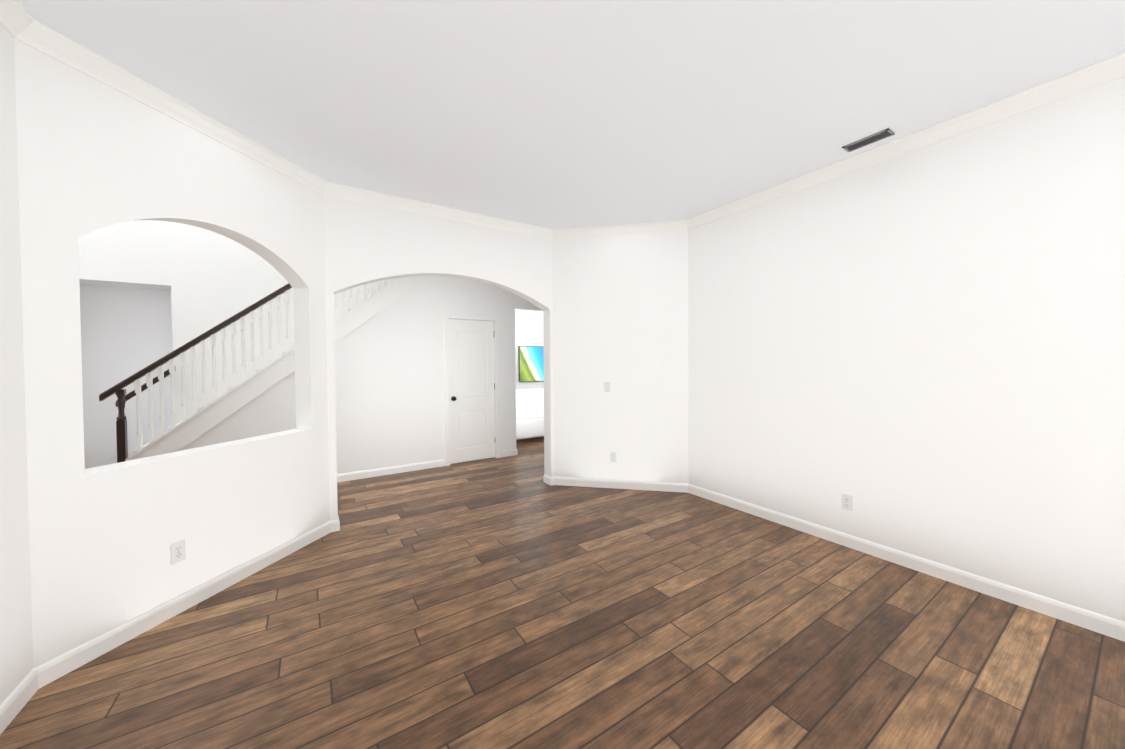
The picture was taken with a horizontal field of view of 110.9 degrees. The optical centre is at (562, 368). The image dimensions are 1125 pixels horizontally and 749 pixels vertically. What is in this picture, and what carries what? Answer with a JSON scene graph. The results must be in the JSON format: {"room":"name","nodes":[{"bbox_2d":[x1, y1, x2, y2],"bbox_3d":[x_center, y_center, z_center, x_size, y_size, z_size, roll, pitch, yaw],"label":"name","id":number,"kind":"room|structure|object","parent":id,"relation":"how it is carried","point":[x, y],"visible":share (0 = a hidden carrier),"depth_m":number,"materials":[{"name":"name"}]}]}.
{"room":"living room","nodes":[
{"label":"living room","id":0,"kind":"room"},
{"bbox_2d":[0,23,32,704],"bbox_3d":[-0.850,-1.402,-0.769,0.150,5.700,5.700,-1,1,-33],"label":"wall","id":1,"kind":"structure","parent":0,"point":[16,652],"depth_m":1.61,"materials":[{"name":"white paint"}]},
{"bbox_2d":[0,664,43,734],"bbox_3d":[-0.762,1.398,-0.675,0.014,0.095,5.700,-1,1,-33],"label":"baseboard","id":2,"kind":"structure","parent":1,"relation":"attached to","point":[18,698],"depth_m":1.61,"materials":[{"name":"white wood"}]},
{"bbox_2d":[0,0,1124,239],"bbox_3d":[0.772,-1.469,0.960,4.460,0.090,6.820,-1,1,-33],"label":"crown molding","id":3,"kind":"structure","parent":1,"relation":"attached to","point":[18,22],"depth_m":2.45,"materials":[{"name":"white"}]},
{"bbox_2d":[79,281,171,468],"bbox_3d":[-5.278,0.137,4.540,1.400,2.500,0.300,-1,1,-33],"label":"wall","id":4,"kind":"structure","parent":0,"point":[126,331],"depth_m":4.63,"materials":[{"name":"white paint"}]},
{"bbox_2d":[14,38,329,667],"bbox_3d":[-2.241,-1.449,2.460,0.150,5.700,1.612,0,1,13],"label":"wall","id":5,"kind":"structure","parent":0,"point":[94,154],"depth_m":2.02,"materials":[{"name":"white paint"}]},
{"bbox_2d":[170,540,185,564],"bbox_3d":[-2.206,1.056,2.225,0.008,0.115,0.070,0,1,13],"label":"outlet","id":6,"kind":"object","parent":5,"relation":"attached to","point":[178,551],"visible":1,"depth_m":2.22,"materials":[{"name":"white plastic"}]},
{"bbox_2d":[43,516,339,685],"bbox_3d":[-2.109,1.352,2.526,1.204,0.095,1.146,-1,1,-33],"label":"baseboard","id":7,"kind":"structure","parent":5,"relation":"attached to","point":[61,665],"depth_m":2.18,"materials":[{"name":"white wood"}]},
{"bbox_2d":[78,220,396,423],"bbox_3d":[-4.538,-1.472,4.734,6.400,5.700,0.150,-1,1,-33],"label":"wall","id":8,"kind":"structure","parent":0,"point":[211,279],"depth_m":4.72,"materials":[{"name":"white paint"}]},
{"bbox_2d":[180,276,542,473],"bbox_3d":[-1.942,-0.108,5.201,5.385,2.920,0.120,-1,1,-33],"label":"wall","id":9,"kind":"structure","parent":0,"point":[390,383],"depth_m":5.02,"materials":[{"name":"white paint"}]},
{"bbox_2d":[125,276,430,460],"bbox_3d":[-2.824,-0.359,4.612,3.272,2.926,0.164,-1,1,-33],"label":"stair stringer","id":10,"kind":"structure","parent":9,"relation":"attached to","point":[194,426],"depth_m":4.20,"materials":[{"name":"white wood"}]},
{"bbox_2d":[337,459,444,481],"bbox_3d":[-2.878,1.323,4.527,2.997,0.095,0.014,-1,1,-33],"label":"baseboard","id":11,"kind":"structure","parent":9,"relation":"attached to","point":[350,476],"depth_m":4.95,"materials":[{"name":"white wood"}]},
{"bbox_2d":[449,319,494,463],"bbox_3d":[-1.288,0.320,5.577,0.683,2.025,0.103,-1,1,-33],"label":"closet door","id":12,"kind":"structure","parent":9,"relation":"in","point":[472,386],"depth_m":5.58,"materials":[{"name":"white wood"}]},
{"bbox_2d":[444,313,499,465],"bbox_3d":[-1.312,0.291,5.607,0.816,2.099,0.141,-1,1,-33],"label":"door frame","id":13,"kind":"structure","parent":9,"relation":"attached to","point":[447,317],"depth_m":5.52,"materials":[{"name":"white wood"}]},
{"bbox_2d":[501,449,517,456],"bbox_3d":[-0.841,1.284,5.930,0.276,0.095,0.134,-1,1,-33],"label":"baseboard","id":14,"kind":"structure","parent":9,"relation":"attached to","point":[511,452],"depth_m":5.88,"materials":[{"name":"white wood"}]},
{"bbox_2d":[324,195,553,520],"bbox_3d":[-1.083,-0.092,3.929,2.240,2.920,0.150,-1,1,-33],"label":"wall","id":15,"kind":"structure","parent":0,"point":[365,243],"depth_m":3.67,"materials":[{"name":"white paint"}]},
{"bbox_2d":[515,309,543,389],"bbox_3d":[-0.918,-0.181,9.012,4.300,2.920,0.120,-1,1,-33],"label":"wall","id":16,"kind":"structure","parent":0,"point":[528,327],"depth_m":9.01,"materials":[{"name":"white paint"}]},
{"bbox_2d":[518,346,543,381],"bbox_3d":[-0.395,-0.109,9.255,1.440,0.820,0.044,-1,1,-33],"label":"wall-mounted tv","id":17,"kind":"object","parent":16,"relation":"attached to","point":[531,362],"visible":0.42,"depth_m":9.01,"materials":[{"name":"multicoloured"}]},
{"bbox_2d":[0,436,1124,748],"bbox_3d":[-0.391,1.415,2.674,11.000,0.060,11.700,-1,1,-33],"label":"floor","id":18,"kind":"structure","parent":0,"point":[512,602],"depth_m":1.93,"materials":[{"name":"brown wood"}]},
{"bbox_2d":[133,279,426,452],"bbox_3d":[-3.254,-0.195,4.957,3.865,3.120,0.890,-1,1,-33],"label":"stairs","id":19,"kind":"structure","parent":18,"relation":"on","point":[169,428],"depth_m":4.24,"materials":[{"name":"white paint"}]},
{"bbox_2d":[99,278,394,462],"bbox_3d":[-3.104,-0.713,4.963,3.847,4.152,0.975,-1,1,-33],"label":"stair railing","id":20,"kind":"object","parent":19,"relation":"on","point":[118,391],"visible":0.54,"depth_m":4.01,"materials":[{"name":"white wood"}]},
{"bbox_2d":[516,388,543,439],"bbox_3d":[-0.558,0.840,7.337,2.200,0.930,0.940,-1,1,-33],"label":"sofa","id":21,"kind":"object","parent":18,"relation":"on","point":[529,413],"visible":0.17,"depth_m":6.79,"materials":[{"name":"white fabric"}]},
{"bbox_2d":[19,0,1124,229],"bbox_3d":[0.772,-1.564,0.959,4.760,0.100,7.120,-1,1,-33],"label":"ceiling","id":22,"kind":"structure","parent":0,"point":[559,114],"depth_m":2.05,"materials":[{"name":"white paint"}]},
{"bbox_2d":[842,128,894,151],"bbox_3d":[2.077,-1.547,2.637,0.110,0.010,0.260,-1,1,-33],"label":"ceiling vent","id":23,"kind":"object","parent":22,"relation":"in","point":[871,139],"visible":0.98,"depth_m":2.62,"materials":[{"name":"grey metal"}]},
{"bbox_2d":[553,230,687,483],"bbox_3d":[0.641,-0.112,4.403,1.492,2.920,0.150,0,1,12],"label":"wall","id":24,"kind":"structure","parent":0,"point":[620,313],"depth_m":4.32,"materials":[{"name":"white paint"}]},
{"bbox_2d":[604,382,609,391],"bbox_3d":[0.502,0.210,4.355,0.070,0.115,0.010,0,1,12],"label":"switch","id":25,"kind":"object","parent":24,"relation":"attached to","point":[606,386],"visible":1,"depth_m":4.35,"materials":[{"name":"white plastic"}]},
{"bbox_2d":[610,452,615,461],"bbox_3d":[0.570,0.999,4.357,0.070,0.115,0.008,0,1,12],"label":"outlet","id":26,"kind":"object","parent":24,"relation":"attached to","point":[612,456],"visible":1,"depth_m":4.36,"materials":[{"name":"white plastic"}]},
{"bbox_2d":[547,475,686,492],"bbox_3d":[0.592,1.302,4.333,1.080,0.095,1.076,-1,1,-33],"label":"baseboard","id":27,"kind":"structure","parent":24,"relation":"attached to","point":[566,481],"depth_m":4.34,"materials":[{"name":"white wood"}]},
{"bbox_2d":[688,77,1124,621],"bbox_3d":[2.999,-0.084,1.807,0.150,2.920,5.770,-1,1,-33],"label":"wall","id":28,"kind":"structure","parent":0,"point":[920,352],"depth_m":2.49,"materials":[{"name":"white paint"}]},
{"bbox_2d":[842,494,851,510],"bbox_3d":[2.171,1.022,2.959,0.008,0.115,0.070,-1,1,-33],"label":"outlet","id":29,"kind":"object","parent":28,"relation":"attached to","point":[846,502],"visible":1,"depth_m":2.95,"materials":[{"name":"white plastic"}]},
{"bbox_2d":[687,484,1124,641],"bbox_3d":[2.940,1.330,1.786,0.014,0.095,5.770,-1,1,-33],"label":"baseboard","id":30,"kind":"structure","parent":28,"relation":"attached to","point":[1092,621],"depth_m":2.50,"materials":[{"name":"white wood"}]}
]}

